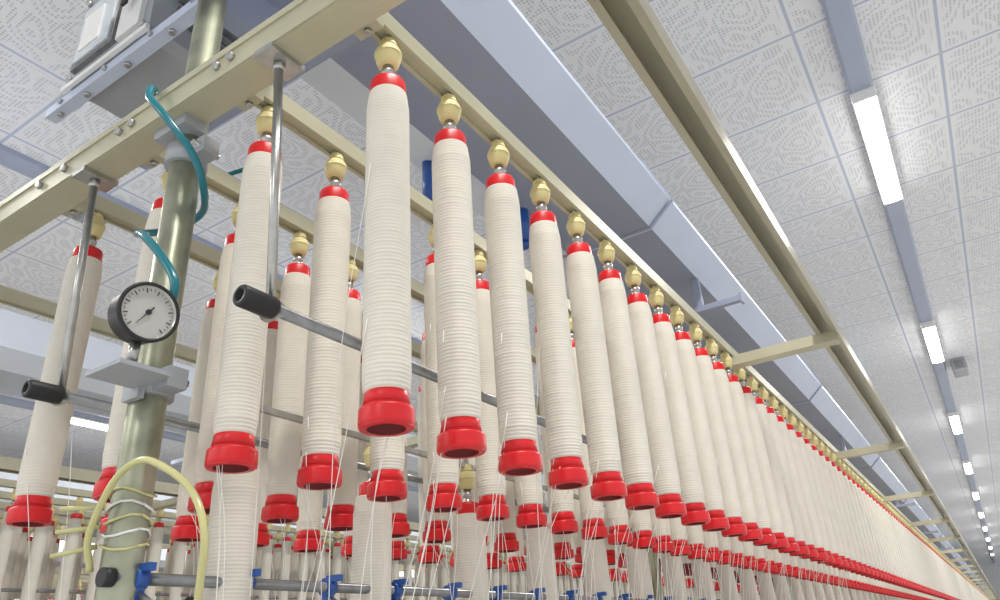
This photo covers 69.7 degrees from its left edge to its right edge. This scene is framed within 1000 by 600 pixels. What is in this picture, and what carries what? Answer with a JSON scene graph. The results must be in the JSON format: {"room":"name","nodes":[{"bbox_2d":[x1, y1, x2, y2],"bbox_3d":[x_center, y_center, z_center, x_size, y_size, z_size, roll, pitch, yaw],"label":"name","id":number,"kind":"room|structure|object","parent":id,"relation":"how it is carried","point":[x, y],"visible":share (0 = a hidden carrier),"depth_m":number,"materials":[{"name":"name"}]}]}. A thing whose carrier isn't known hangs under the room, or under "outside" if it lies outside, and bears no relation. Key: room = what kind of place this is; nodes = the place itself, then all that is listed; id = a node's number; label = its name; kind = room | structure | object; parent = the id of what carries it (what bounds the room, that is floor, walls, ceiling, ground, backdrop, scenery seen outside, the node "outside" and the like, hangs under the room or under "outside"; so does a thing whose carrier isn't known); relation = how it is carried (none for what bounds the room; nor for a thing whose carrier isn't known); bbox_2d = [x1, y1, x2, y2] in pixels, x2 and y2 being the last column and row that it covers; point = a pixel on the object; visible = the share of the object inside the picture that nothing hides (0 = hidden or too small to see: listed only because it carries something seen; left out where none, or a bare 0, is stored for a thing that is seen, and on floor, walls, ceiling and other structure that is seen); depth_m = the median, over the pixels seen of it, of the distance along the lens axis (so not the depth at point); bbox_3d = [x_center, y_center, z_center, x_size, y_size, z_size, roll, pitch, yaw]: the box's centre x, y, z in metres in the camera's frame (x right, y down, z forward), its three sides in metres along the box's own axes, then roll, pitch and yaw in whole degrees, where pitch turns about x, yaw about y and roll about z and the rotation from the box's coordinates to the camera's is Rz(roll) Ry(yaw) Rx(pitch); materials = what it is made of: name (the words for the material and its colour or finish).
{"room":"textile factory","nodes":[
{"label":"textile factory","id":0,"kind":"room"},
{"bbox_2d":[0,0,999,564],"bbox_3d":[5.986,6.311,19.688,20.000,0.100,51.000,-19,-30,28],"label":"ceiling","id":1,"kind":"structure","parent":0,"point":[770,73],"depth_m":4.49,"materials":[{"name":"tile"}]},
{"bbox_2d":[0,143,538,398],"bbox_3d":[7.797,5.761,18.645,0.120,0.055,51.000,-19,-30,28],"label":"channel","id":2,"kind":"object","parent":1,"relation":"attached to","point":[12,159],"visible":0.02,"depth_m":3.97,"materials":[{"name":"grey metal"}]},
{"bbox_2d":[0,395,546,517],"bbox_3d":[4.485,6.897,20.494,0.120,0.055,51.000,-19,-30,28],"label":"channel","id":3,"kind":"object","parent":1,"relation":"attached to","point":[6,400],"visible":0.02,"depth_m":7.76,"materials":[{"name":"grey metal"}]},
{"bbox_2d":[820,0,995,562],"bbox_3d":[11.130,4.618,16.784,0.120,0.055,51.000,-19,-30,28],"label":"ceiling lights","id":4,"kind":"object","parent":1,"relation":"attached to","point":[840,15],"visible":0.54,"depth_m":5.00},
{"bbox_2d":[850,86,902,205],"bbox_3d":[2.249,-0.872,4.253,0.124,0.057,1.240,-19,-30,28],"label":"lamp","id":5,"kind":"object","parent":4,"relation":"attached to","point":[865,102],"visible":1,"depth_m":4.13,"materials":[{"name":"white plastic"}]},
{"bbox_2d":[920,320,944,363],"bbox_3d":[4.352,0.439,7.213,0.124,0.057,1.240,-19,-30,28],"label":"lamp","id":6,"kind":"object","parent":4,"relation":"attached to","point":[929,330],"visible":1,"depth_m":7.10,"materials":[{"name":"white plastic"}]},
{"bbox_2d":[950,356,968,377],"bbox_3d":[5.102,0.746,7.972,0.140,0.140,0.310,-19,-30,28],"label":"ceiling speaker","id":7,"kind":"object","parent":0,"point":[959,366],"depth_m":7.87},
{"bbox_2d":[968,561,999,599],"bbox_3d":[20.047,16.902,38.361,20.000,4.150,0.150,-19,-30,28],"label":"wall","id":8,"kind":"structure","parent":0,"point":[991,570],"depth_m":36.23,"materials":[{"name":"paint"}]},
{"bbox_3d":[6.246,10.118,17.816,20.000,0.100,51.000,-19,-30,28],"label":"floor","id":9,"kind":"structure","parent":0,"visible":0},
{"bbox_3d":[10.843,8.215,15.981,0.815,1.130,42.100,-19,-30,28],"label":"machine","id":10,"kind":"object","parent":9,"relation":"on","visible":0},
{"bbox_2d":[0,0,998,599],"bbox_3d":[10.519,7.110,16.374,1.460,1.995,42.600,-19,-30,28],"label":"frame","id":11,"kind":"object","parent":10,"relation":"on","point":[215,81],"visible":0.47,"depth_m":1.04,"materials":[{"name":"beige paint"}]},
{"bbox_2d":[5,210,105,526],"bbox_3d":[-0.650,0.075,1.077,0.054,0.506,0.054,-19,-30,28],"label":"roving bobbin","id":12,"kind":"object","parent":11,"relation":"hanging from","point":[45,445],"visible":0.8,"depth_m":1.02,"materials":[{"name":"fabric"}]},
{"bbox_2d":[50,456,208,599],"bbox_3d":[-0.348,0.261,0.706,0.235,0.201,0.072,-19,-30,28],"label":"hose","id":13,"kind":"object","parent":11,"relation":"attached to","point":[87,548],"visible":0.93,"depth_m":0.73,"materials":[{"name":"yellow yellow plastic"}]},
{"bbox_2d":[92,171,167,502],"bbox_3d":[-0.477,0.014,0.977,0.054,0.506,0.054,-8,-26,8],"label":"roving bobbin","id":14,"kind":"object","parent":11,"relation":"hanging from","point":[118,409],"visible":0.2,"depth_m":0.89,"materials":[{"name":"fabric"}]},
{"bbox_2d":[85,281,179,403],"bbox_3d":[-0.405,0.043,0.783,0.097,0.106,0.077,-19,-30,28],"label":"pressure gauge","id":15,"kind":"object","parent":11,"relation":"attached to","point":[145,312],"visible":1,"depth_m":0.77,"materials":[{"name":"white metal"}]},
{"bbox_2d":[170,270,218,541],"bbox_3d":[-0.518,0.160,1.268,0.055,0.506,0.054,4,-27,-16],"label":"roving bobbin","id":16,"kind":"object","parent":11,"relation":"hanging from","point":[184,530],"visible":0.4,"depth_m":1.21,"materials":[{"name":"fabric"}]},
{"bbox_2d":[134,83,272,299],"bbox_3d":[-0.407,-0.111,0.983,0.172,0.414,0.345,5,-28,-18],"label":"air hose","id":17,"kind":"object","parent":11,"relation":"attached to","point":[146,235],"visible":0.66,"depth_m":0.92,"materials":[{"name":"teal rubber"}]},
{"bbox_2d":[187,201,238,514],"bbox_3d":[-0.406,0.056,1.072,0.054,0.506,0.054,9,-29,-25],"label":"roving bobbin","id":18,"kind":"object","parent":11,"relation":"hanging from","point":[203,478],"visible":0.41,"depth_m":1.02,"materials":[{"name":"fabric"}]},
{"bbox_2d":[202,469,260,599],"bbox_3d":[-0.318,0.352,0.835,0.058,0.506,0.059,-16,-28,22],"label":"lower bobbin","id":19,"kind":"object","parent":11,"relation":"hanging from","point":[239,491],"visible":0.56,"depth_m":0.85,"materials":[{"name":"fabric"}]},
{"bbox_2d":[204,104,282,473],"bbox_3d":[-0.303,-0.047,0.878,0.054,0.506,0.054,5,-27,-17],"label":"roving bobbin","id":20,"kind":"object","parent":11,"relation":"hanging from","point":[240,376],"visible":0.78,"depth_m":0.82,"materials":[{"name":"fabric"}]},
{"bbox_2d":[255,292,279,547],"bbox_3d":[-0.446,0.202,1.363,0.054,0.506,0.054,13,-31,-31],"label":"roving bobbin","id":21,"kind":"object","parent":11,"relation":"hanging from","point":[263,540],"visible":0.21,"depth_m":1.33,"materials":[{"name":"fabric"}]},
{"bbox_2d":[21,186,548,512],"bbox_3d":[10.726,7.036,16.913,0.028,0.334,41.598,-19,-30,28],"label":"rod","id":22,"kind":"object","parent":11,"relation":"attached to","point":[57,395],"visible":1,"depth_m":0.97,"materials":[{"name":"metal"}]},
{"bbox_2d":[261,230,310,523],"bbox_3d":[-0.339,0.098,1.167,0.054,0.506,0.054,-9,-27,10],"label":"roving bobbin","id":23,"kind":"object","parent":11,"relation":"hanging from","point":[285,438],"visible":0.87,"depth_m":1.12,"materials":[{"name":"fabric"}]},
{"bbox_2d":[293,446,323,552],"bbox_3d":[-0.376,0.245,1.460,0.054,0.506,0.054,18,-34,-37],"label":"roving bobbin","id":24,"kind":"object","parent":11,"relation":"hanging from","point":[315,502],"visible":0.23,"depth_m":1.36,"materials":[{"name":"fabric"}]},
{"bbox_2d":[296,150,350,489],"bbox_3d":[-0.234,-0.002,0.979,0.054,0.506,0.054,-2,-26,-3],"label":"roving bobbin","id":25,"kind":"object","parent":11,"relation":"hanging from","point":[332,222],"visible":0.98,"depth_m":0.93,"materials":[{"name":"fabric"}]},
{"bbox_2d":[324,257,361,531],"bbox_3d":[-0.271,0.141,1.263,0.054,0.506,0.054,-26,-34,37],"label":"roving bobbin","id":26,"kind":"object","parent":11,"relation":"hanging from","point":[342,511],"visible":0.51,"depth_m":1.21,"materials":[{"name":"fabric"}]},
{"bbox_2d":[341,332,367,556],"bbox_3d":[-0.308,0.287,1.555,0.054,0.506,0.054,-23,-32,33],"label":"roving bobbin","id":27,"kind":"object","parent":11,"relation":"hanging from","point":[362,476],"visible":0.12,"depth_m":1.50,"materials":[{"name":"fabric"}]},
{"bbox_2d":[351,442,391,599],"bbox_3d":[-0.184,0.436,1.025,0.059,0.506,0.058,4,-27,-16],"label":"lower bobbin","id":28,"kind":"object","parent":11,"relation":"hanging from","point":[374,561],"visible":0.7,"depth_m":1.04,"materials":[{"name":"fabric"}]},
{"bbox_2d":[357,35,414,436],"bbox_3d":[-0.122,-0.105,0.783,0.054,0.506,0.054,-5,-26,2],"label":"roving bobbin","id":29,"kind":"object","parent":11,"relation":"hanging from","point":[386,410],"visible":1,"depth_m":0.73,"materials":[{"name":"fabric"}]},
{"bbox_2d":[366,434,406,501],"bbox_3d":[-0.167,0.039,1.071,0.054,0.506,0.054,-11,-27,14],"label":"roving bobbin","id":30,"kind":"object","parent":11,"relation":"hanging from","point":[391,484],"visible":0.16,"depth_m":0.96,"materials":[{"name":"fabric"}]},
{"bbox_2d":[392,537,406,560],"bbox_3d":[-0.241,0.329,1.651,0.054,0.506,0.054,-10,-27,11],"label":"roving bobbin","id":31,"kind":"object","parent":11,"relation":"hanging from","point":[396,555],"visible":0.03,"depth_m":1.53,"materials":[{"name":"plastic"}]},
{"bbox_2d":[391,434,409,537],"bbox_3d":[-0.199,0.184,1.362,0.054,0.506,0.054,-19,-30,29],"label":"roving bobbin","id":32,"kind":"object","parent":11,"relation":"hanging from","point":[401,528],"visible":0.11,"depth_m":1.25,"materials":[{"name":"fabric"}]},
{"bbox_2d":[95,562,720,599],"bbox_3d":[10.945,7.342,16.637,0.066,0.053,41.575,-19,-30,28],"label":"rail","id":33,"kind":"object","parent":11,"relation":"attached to","point":[106,577],"visible":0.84,"depth_m":0.94,"materials":[{"name":"metal"}]},
{"bbox_2d":[233,68,586,443],"bbox_3d":[11.061,6.921,16.726,0.028,0.334,41.598,-19,-30,28],"label":"rod","id":34,"kind":"object","parent":11,"relation":"attached to","point":[269,308],"visible":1,"depth_m":0.79,"materials":[{"name":"metal"}]},
{"bbox_2d":[417,385,441,563],"bbox_3d":[-0.174,0.371,1.745,0.054,0.506,0.054,-26,-33,37],"label":"roving bobbin","id":35,"kind":"object","parent":11,"relation":"hanging from","point":[430,559],"visible":0.27,"depth_m":1.67,"materials":[{"name":"fabric"}]},
{"bbox_2d":[420,313,450,543],"bbox_3d":[-0.133,0.225,1.454,0.054,0.506,0.054,-14,-28,20],"label":"roving bobbin","id":36,"kind":"object","parent":11,"relation":"hanging from","point":[439,538],"visible":0.3,"depth_m":1.36,"materials":[{"name":"fabric"}]},
{"bbox_2d":[25,164,848,599],"bbox_3d":[0.357,0.739,1.800,0.629,0.818,2.816,-19,-30,28],"label":"thread","id":37,"kind":"object","parent":11,"relation":"attached to","point":[434,493],"visible":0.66,"depth_m":1.03,"materials":[{"name":"white fabric"}]},
{"bbox_2d":[424,224,461,512],"bbox_3d":[-0.098,0.082,1.169,0.054,0.506,0.054,-11,-27,14],"label":"roving bobbin","id":38,"kind":"object","parent":11,"relation":"hanging from","point":[449,468],"visible":0.44,"depth_m":1.09,"materials":[{"name":"fabric"}]},
{"bbox_2d":[432,92,486,458],"bbox_3d":[-0.056,-0.063,0.879,0.054,0.506,0.054,-24,-33,35],"label":"roving bobbin","id":39,"kind":"object","parent":11,"relation":"hanging from","point":[458,359],"visible":0.99,"depth_m":0.83,"materials":[{"name":"fabric"}]},
{"bbox_2d":[453,459,488,599],"bbox_3d":[-0.046,0.520,1.215,0.059,0.506,0.058,-10,-27,13],"label":"lower bobbin","id":40,"kind":"object","parent":11,"relation":"hanging from","point":[466,560],"visible":0.8,"depth_m":1.24,"materials":[{"name":"fabric"}]},
{"bbox_2d":[474,248,509,521],"bbox_3d":[-0.026,0.126,1.267,0.054,0.506,0.054,-2,-26,-4],"label":"roving bobbin","id":41,"kind":"object","parent":11,"relation":"hanging from","point":[486,464],"visible":0.53,"depth_m":1.20,"materials":[{"name":"fabric"}]},
{"bbox_2d":[485,521,501,569],"bbox_3d":[-0.037,0.455,1.935,0.054,0.506,0.054,-1,-26,-6],"label":"roving bobbin","id":42,"kind":"object","parent":11,"relation":"hanging from","point":[494,555],"visible":0.06,"depth_m":1.82,"materials":[{"name":"fabric"}]},
{"bbox_2d":[494,480,518,552],"bbox_3d":[-0.001,0.310,1.646,0.054,0.506,0.054,-4,-26,1],"label":"roving bobbin","id":43,"kind":"object","parent":11,"relation":"hanging from","point":[509,525],"visible":0.16,"depth_m":1.54,"materials":[{"name":"fabric"}]},
{"bbox_2d":[484,138,542,475],"bbox_3d":[0.010,-0.020,0.976,0.054,0.506,0.054,-9,-27,9],"label":"roving bobbin","id":44,"kind":"object","parent":11,"relation":"hanging from","point":[515,397],"visible":1,"depth_m":0.93,"materials":[{"name":"fabric"}]},
{"bbox_2d":[507,476,526,571],"bbox_3d":[0.030,0.499,2.033,0.054,0.506,0.054,-4,-26,0],"label":"roving bobbin","id":45,"kind":"object","parent":11,"relation":"hanging from","point":[519,531],"visible":0.14,"depth_m":1.92,"materials":[{"name":"fabric"}]},
{"bbox_2d":[514,409,546,528],"bbox_3d":[0.040,0.167,1.361,0.054,0.506,0.054,-1,-26,-6],"label":"roving bobbin","id":46,"kind":"object","parent":11,"relation":"hanging from","point":[527,517],"visible":0.19,"depth_m":1.25,"materials":[{"name":"fabric"}]},
{"bbox_2d":[525,495,557,599],"bbox_3d":[0.088,0.605,1.407,0.058,0.506,0.058,-22,-31,32],"label":"lower bobbin","id":47,"kind":"object","parent":11,"relation":"hanging from","point":[532,534],"visible":0.64,"depth_m":1.42,"materials":[{"name":"fabric"}]},
{"bbox_2d":[541,434,568,575],"bbox_3d":[0.162,0.582,2.221,0.054,0.506,0.054,-13,-28,18],"label":"roving bobbin","id":48,"kind":"object","parent":11,"relation":"hanging from","point":[558,572],"visible":0.12,"depth_m":2.12,"materials":[{"name":"fabric"}]},
{"bbox_2d":[534,325,578,534],"bbox_3d":[0.105,0.208,1.452,0.054,0.506,0.054,-14,-28,19],"label":"roving bobbin","id":49,"kind":"object","parent":11,"relation":"hanging from","point":[565,521],"visible":0.41,"depth_m":1.35,"materials":[{"name":"fabric"}]},
{"bbox_2d":[539,398,573,559],"bbox_3d":[0.136,0.394,1.836,0.054,0.506,0.054,-8,-26,8],"label":"roving bobbin","id":50,"kind":"object","parent":11,"relation":"hanging from","point":[558,539],"visible":0.19,"depth_m":1.73,"materials":[{"name":"plastic"}]},
{"bbox_2d":[529,177,588,489],"bbox_3d":[0.077,0.022,1.069,0.054,0.506,0.054,-12,-27,16],"label":"roving bobbin","id":51,"kind":"object","parent":11,"relation":"hanging from","point":[560,400],"visible":1,"depth_m":1.02,"materials":[{"name":"fabric"}]},
{"bbox_2d":[573,489,582,562],"bbox_3d":[0.202,0.438,1.934,0.054,0.506,0.054,19,-34,-38],"label":"roving bobbin","id":52,"kind":"object","parent":11,"relation":"hanging from","point":[577,536],"visible":0.11,"depth_m":1.84,"materials":[{"name":"fabric"}]},
{"bbox_2d":[568,312,607,539],"bbox_3d":[0.175,0.250,1.547,0.054,0.506,0.054,-13,-28,18],"label":"roving bobbin","id":53,"kind":"object","parent":11,"relation":"hanging from","point":[602,531],"visible":0.3,"depth_m":1.45,"materials":[{"name":"fabric"}]},
{"bbox_2d":[581,539,611,599],"bbox_3d":[0.223,0.690,1.598,0.059,0.506,0.058,-11,-27,14],"label":"lower bobbin","id":54,"kind":"object","parent":11,"relation":"hanging from","point":[602,582],"visible":0.56,"depth_m":1.61,"materials":[{"name":"fabric"}]},
{"bbox_2d":[566,210,627,500],"bbox_3d":[0.146,0.064,1.166,0.054,0.506,0.054,-18,-29,26],"label":"roving bobbin","id":55,"kind":"object","parent":11,"relation":"hanging from","point":[583,287],"visible":1,"depth_m":1.12,"materials":[{"name":"fabric"}]},
{"bbox_2d":[605,466,632,544],"bbox_3d":[0.243,0.294,1.647,0.054,0.506,0.054,18,-34,-37],"label":"roving bobbin","id":56,"kind":"object","parent":11,"relation":"hanging from","point":[623,520],"visible":0.16,"depth_m":1.54,"materials":[{"name":"fabric"}]},
{"bbox_2d":[267,0,985,590],"bbox_3d":[10.606,6.150,16.849,0.593,0.406,43.972,-19,-30,28],"label":"air duct","id":57,"kind":"object","parent":11,"relation":"on","point":[490,47],"visible":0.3,"depth_m":1.98,"materials":[{"name":"grey metal"}]},
{"bbox_2d":[45,0,388,169],"bbox_3d":[-0.604,-0.598,1.512,0.760,0.322,0.286,-19,-30,28],"label":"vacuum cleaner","id":58,"kind":"object","parent":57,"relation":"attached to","point":[124,47],"visible":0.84,"depth_m":1.45,"materials":[{"name":"grey metal"}]},
{"bbox_2d":[597,238,658,510],"bbox_3d":[0.212,0.105,1.258,0.054,0.506,0.054,5,-28,-18],"label":"roving bobbin","id":59,"kind":"object","parent":11,"relation":"hanging from","point":[627,398],"visible":0.94,"depth_m":1.22,"materials":[{"name":"fabric"}]},
{"bbox_2d":[625,513,653,599],"bbox_3d":[0.359,0.774,1.788,0.058,0.506,0.058,-24,-33,35],"label":"lower bobbin","id":60,"kind":"object","parent":11,"relation":"hanging from","point":[630,561],"visible":0.64,"depth_m":1.81,"materials":[{"name":"fabric"}]},
{"bbox_2d":[624,481,655,548],"bbox_3d":[0.313,0.336,1.741,0.054,0.506,0.054,-2,-26,-4],"label":"roving bobbin","id":61,"kind":"object","parent":11,"relation":"hanging from","point":[645,534],"visible":0.12,"depth_m":1.63,"materials":[{"name":"fabric"}]},
{"bbox_2d":[625,263,686,518],"bbox_3d":[0.282,0.148,1.356,0.054,0.506,0.054,-6,-26,5],"label":"roving bobbin","id":62,"kind":"object","parent":11,"relation":"hanging from","point":[666,485],"visible":0.8,"depth_m":1.31,"materials":[{"name":"fabric"}]},
{"bbox_2d":[650,509,674,552],"bbox_3d":[0.379,0.379,1.838,0.054,0.506,0.054,8,-28,-22],"label":"roving bobbin","id":63,"kind":"object","parent":11,"relation":"hanging from","point":[666,546],"visible":0.11,"depth_m":1.73,"materials":[{"name":"fabric"}]},
{"bbox_2d":[661,552,687,599],"bbox_3d":[0.496,0.860,1.980,0.059,0.506,0.058,20,-35,-40],"label":"lower bobbin","id":64,"kind":"object","parent":11,"relation":"hanging from","point":[681,590],"visible":0.48,"depth_m":2.00,"materials":[{"name":"fabric"}]},
{"bbox_2d":[648,285,710,525],"bbox_3d":[0.351,0.191,1.453,0.054,0.506,0.054,-1,-26,-6],"label":"roving bobbin","id":65,"kind":"object","parent":11,"relation":"hanging from","point":[692,492],"visible":0.79,"depth_m":1.41,"materials":[{"name":"fabric"}]},
{"bbox_2d":[669,517,691,556],"bbox_3d":[0.443,0.420,1.931,0.054,0.506,0.055,-16,-28,23],"label":"roving bobbin","id":66,"kind":"object","parent":11,"relation":"hanging from","point":[675,523],"visible":0.14,"depth_m":1.82,"materials":[{"name":"fabric"}]},
{"bbox_2d":[608,549,775,594],"bbox_3d":[11.082,7.391,17.591,0.054,0.506,39.645,-19,-30,28],"label":"roving bobbins","id":67,"kind":"object","parent":11,"relation":"hanging from","point":[611,570],"visible":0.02,"depth_m":2.59,"materials":[{"name":"plastic"}]},
{"bbox_2d":[686,525,707,559],"bbox_3d":[0.514,0.463,2.028,0.054,0.506,0.054,-19,-30,28],"label":"roving bobbin","id":68,"kind":"object","parent":11,"relation":"hanging from","point":[693,535],"visible":0.12,"depth_m":1.92,"materials":[{"name":"fabric"}]},
{"bbox_2d":[669,304,729,531],"bbox_3d":[0.416,0.232,1.545,0.054,0.506,0.054,9,-29,-25],"label":"roving bobbin","id":69,"kind":"object","parent":11,"relation":"hanging from","point":[714,504],"visible":0.63,"depth_m":1.50,"materials":[{"name":"fabric"}]},
{"bbox_2d":[691,559,715,599],"bbox_3d":[0.630,0.943,2.169,0.059,0.506,0.058,16,-33,-35],"label":"lower bobbin","id":70,"kind":"object","parent":11,"relation":"hanging from","point":[709,584],"visible":0.59,"depth_m":2.19,"materials":[{"name":"fabric"}]},
{"bbox_2d":[702,530,722,561],"bbox_3d":[0.582,0.507,2.126,0.054,0.506,0.054,16,-32,-35],"label":"roving bobbin","id":71,"kind":"object","parent":11,"relation":"hanging from","point":[715,556],"visible":0.11,"depth_m":2.01,"materials":[{"name":"fabric"}]},
{"bbox_2d":[659,553,773,585],"bbox_3d":[11.258,7.331,17.493,0.054,0.506,39.645,-19,-30,28],"label":"roving bobbins","id":72,"kind":"object","parent":11,"relation":"hanging from","point":[686,568],"visible":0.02,"depth_m":2.56,"materials":[{"name":"plastic"}]},
{"bbox_2d":[688,322,747,536],"bbox_3d":[0.486,0.276,1.644,0.054,0.506,0.054,-12,-27,16],"label":"roving bobbin","id":73,"kind":"object","parent":11,"relation":"hanging from","point":[732,507],"visible":0.66,"depth_m":1.60,"materials":[{"name":"fabric"}]},
{"bbox_2d":[705,337,762,541],"bbox_3d":[0.553,0.317,1.736,0.054,0.506,0.054,-12,-27,16],"label":"roving bobbin","id":74,"kind":"object","parent":11,"relation":"hanging from","point":[749,514],"visible":0.58,"depth_m":1.69,"materials":[{"name":"fabric"}]},
{"bbox_2d":[720,350,776,545],"bbox_3d":[0.620,0.360,1.833,0.054,0.506,0.054,-2,-26,-4],"label":"roving bobbin","id":75,"kind":"object","parent":11,"relation":"hanging from","point":[763,516],"visible":0.57,"depth_m":1.79,"materials":[{"name":"fabric"}]},
{"bbox_2d":[733,368,788,549],"bbox_3d":[0.688,0.401,1.925,0.054,0.506,0.054,8,-29,-23],"label":"roving bobbin","id":76,"kind":"object","parent":11,"relation":"hanging from","point":[777,526],"visible":0.59,"depth_m":1.88,"materials":[{"name":"fabric"}]},
{"bbox_2d":[746,375,799,552],"bbox_3d":[0.757,0.447,2.028,0.054,0.506,0.054,-13,-27,17],"label":"roving bobbin","id":77,"kind":"object","parent":11,"relation":"hanging from","point":[789,533],"visible":0.56,"depth_m":1.99,"materials":[{"name":"fabric"}]},
{"bbox_2d":[757,385,809,555],"bbox_3d":[0.824,0.488,2.122,0.054,0.506,0.054,18,-34,-37],"label":"roving bobbin","id":78,"kind":"object","parent":11,"relation":"hanging from","point":[782,459],"visible":0.56,"depth_m":2.08,"materials":[{"name":"fabric"}]},
{"bbox_2d":[768,394,818,558],"bbox_3d":[0.891,0.530,2.216,0.054,0.506,0.054,0,-26,-8],"label":"roving bobbin","id":79,"kind":"object","parent":11,"relation":"hanging from","point":[809,541],"visible":0.46,"depth_m":2.18,"materials":[{"name":"fabric"}]},
{"bbox_2d":[778,404,828,561],"bbox_3d":[0.964,0.572,2.312,0.054,0.506,0.054,15,-32,-33],"label":"roving bobbin","id":80,"kind":"object","parent":11,"relation":"hanging from","point":[817,536],"visible":0.58,"depth_m":2.27,"materials":[{"name":"fabric"}]},
{"bbox_2d":[787,412,834,563],"bbox_3d":[1.029,0.616,2.410,0.054,0.506,0.054,20,-35,-40],"label":"roving bobbin","id":81,"kind":"object","parent":11,"relation":"hanging from","point":[791,419],"visible":0.49,"depth_m":2.38,"materials":[{"name":"fabric"}]},
{"bbox_2d":[716,564,908,599],"bbox_3d":[11.413,7.668,17.348,0.056,0.506,39.151,-19,-30,28],"label":"lower bobbins","id":82,"kind":"object","parent":11,"relation":"attached to","point":[727,572],"visible":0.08,"depth_m":2.94,"materials":[{"name":"fabric"}]},
{"bbox_2d":[795,419,842,565],"bbox_3d":[1.098,0.656,2.502,0.054,0.506,0.054,-4,-26,0],"label":"roving bobbin","id":83,"kind":"object","parent":11,"relation":"hanging from","point":[799,427],"visible":0.48,"depth_m":2.46,"materials":[{"name":"fabric"}]},
{"bbox_2d":[803,426,848,567],"bbox_3d":[1.166,0.699,2.599,0.054,0.506,0.054,-11,-27,15],"label":"roving bobbin","id":84,"kind":"object","parent":11,"relation":"hanging from","point":[807,434],"visible":0.48,"depth_m":2.56,"materials":[{"name":"fabric"}]},
{"bbox_2d":[716,531,944,599],"bbox_3d":[11.432,7.271,17.396,0.054,0.506,39.645,-19,-30,28],"label":"roving bobbins","id":85,"kind":"object","parent":11,"relation":"hanging from","point":[858,582],"visible":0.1,"depth_m":2.79,"materials":[{"name":"fabric"}]},
{"bbox_2d":[811,433,853,569],"bbox_3d":[1.230,0.741,2.692,0.054,0.506,0.054,9,-29,-24],"label":"roving bobbin","id":86,"kind":"object","parent":11,"relation":"hanging from","point":[814,440],"visible":0.37,"depth_m":2.66,"materials":[{"name":"fabric"}]},
{"bbox_2d":[817,439,859,571],"bbox_3d":[1.300,0.783,2.789,0.054,0.506,0.054,9,-29,-24],"label":"roving bobbin","id":87,"kind":"object","parent":11,"relation":"hanging from","point":[821,447],"visible":0.38,"depth_m":2.75,"materials":[{"name":"fabric"}]},
{"bbox_2d":[823,445,989,599],"bbox_3d":[11.879,7.380,17.680,0.054,0.506,38.649,-19,-30,28],"label":"roving bobbins","id":88,"kind":"object","parent":11,"relation":"hanging from","point":[887,549],"visible":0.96,"depth_m":3.89,"materials":[{"name":"fabric"}]},
{"bbox_3d":[8.626,8.975,17.219,0.815,1.130,42.100,-19,-30,28],"label":"machine","id":89,"kind":"object","parent":9,"relation":"on","visible":0},
{"bbox_2d":[0,456,622,579],"bbox_3d":[8.303,7.870,17.612,1.460,1.995,42.600,-19,-30,28],"label":"frame","id":90,"kind":"object","parent":89,"relation":"on","point":[7,464],"visible":0.02,"depth_m":3.11,"materials":[{"name":"beige paint"}]},
{"bbox_2d":[1,588,346,599],"bbox_3d":[8.844,7.682,17.964,0.028,0.334,41.598,-19,-30,28],"label":"rod","id":91,"kind":"object","parent":90,"relation":"attached to","point":[2,589],"visible":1,"depth_m":2.98,"materials":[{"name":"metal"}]},
{"bbox_2d":[0,518,525,599],"bbox_3d":[8.289,7.792,18.018,0.054,0.506,41.014,-19,-30,28],"label":"roving bobbins","id":92,"kind":"object","parent":90,"relation":"hanging from","point":[29,541],"visible":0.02,"depth_m":3.41,"materials":[{"name":"fabric"}]},
{"bbox_2d":[0,308,546,514],"bbox_3d":[8.390,6.911,18.087,0.593,0.406,43.972,-19,-30,28],"label":"air duct","id":93,"kind":"object","parent":90,"relation":"on","point":[24,340],"visible":0.02,"depth_m":3.23,"materials":[{"name":"metal"}]},
{"bbox_2d":[7,514,569,599],"bbox_3d":[8.465,7.732,17.920,0.054,0.506,41.014,-19,-30,28],"label":"roving bobbins","id":94,"kind":"object","parent":90,"relation":"hanging from","point":[22,547],"visible":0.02,"depth_m":3.24,"materials":[{"name":"fabric"}]},
{"bbox_2d":[0,504,624,599],"bbox_3d":[8.639,7.672,17.822,0.054,0.506,41.014,-19,-30,28],"label":"roving bobbins","id":95,"kind":"object","parent":90,"relation":"hanging from","point":[294,563],"visible":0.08,"depth_m":3.87,"materials":[{"name":"fabric"}]},
{"bbox_2d":[0,488,760,599],"bbox_3d":[8.815,7.612,17.724,0.054,0.506,41.014,-19,-30,28],"label":"roving bobbins","id":96,"kind":"object","parent":90,"relation":"hanging from","point":[40,535],"visible":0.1,"depth_m":3.28,"materials":[{"name":"fabric"}]},
{"bbox_3d":[6.410,9.735,18.457,0.815,1.130,42.100,-19,-30,28],"label":"machine","id":97,"kind":"object","parent":9,"relation":"on","visible":0},
{"bbox_2d":[50,567,424,599],"bbox_3d":[6.086,8.631,18.850,1.460,1.995,42.600,-19,-30,28],"label":"frame","id":98,"kind":"object","parent":97,"relation":"on","point":[84,577],"visible":0.02,"depth_m":5.58,"materials":[{"name":"beige paint"}]},
{"bbox_2d":[0,472,621,572],"bbox_3d":[6.174,7.671,19.325,0.593,0.406,43.972,-19,-30,28],"label":"air duct","id":99,"kind":"object","parent":98,"relation":"on","point":[3,475],"visible":0.02,"depth_m":5.72,"materials":[{"name":"paint"}]},
{"bbox_3d":[4.193,10.496,19.694,0.815,1.130,42.100,-19,-30,28],"label":"machine","id":100,"kind":"object","parent":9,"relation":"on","visible":0},
{"bbox_3d":[3.870,9.391,20.088,1.460,1.995,42.600,-19,-30,28],"label":"frame","id":101,"kind":"object","parent":100,"relation":"on","visible":0},
{"bbox_2d":[56,540,424,584],"bbox_3d":[3.957,8.431,20.563,0.593,0.406,43.972,-19,-30,28],"label":"air duct","id":102,"kind":"object","parent":101,"relation":"on","point":[164,551],"visible":0.02,"depth_m":8.83,"materials":[{"name":"paint"}]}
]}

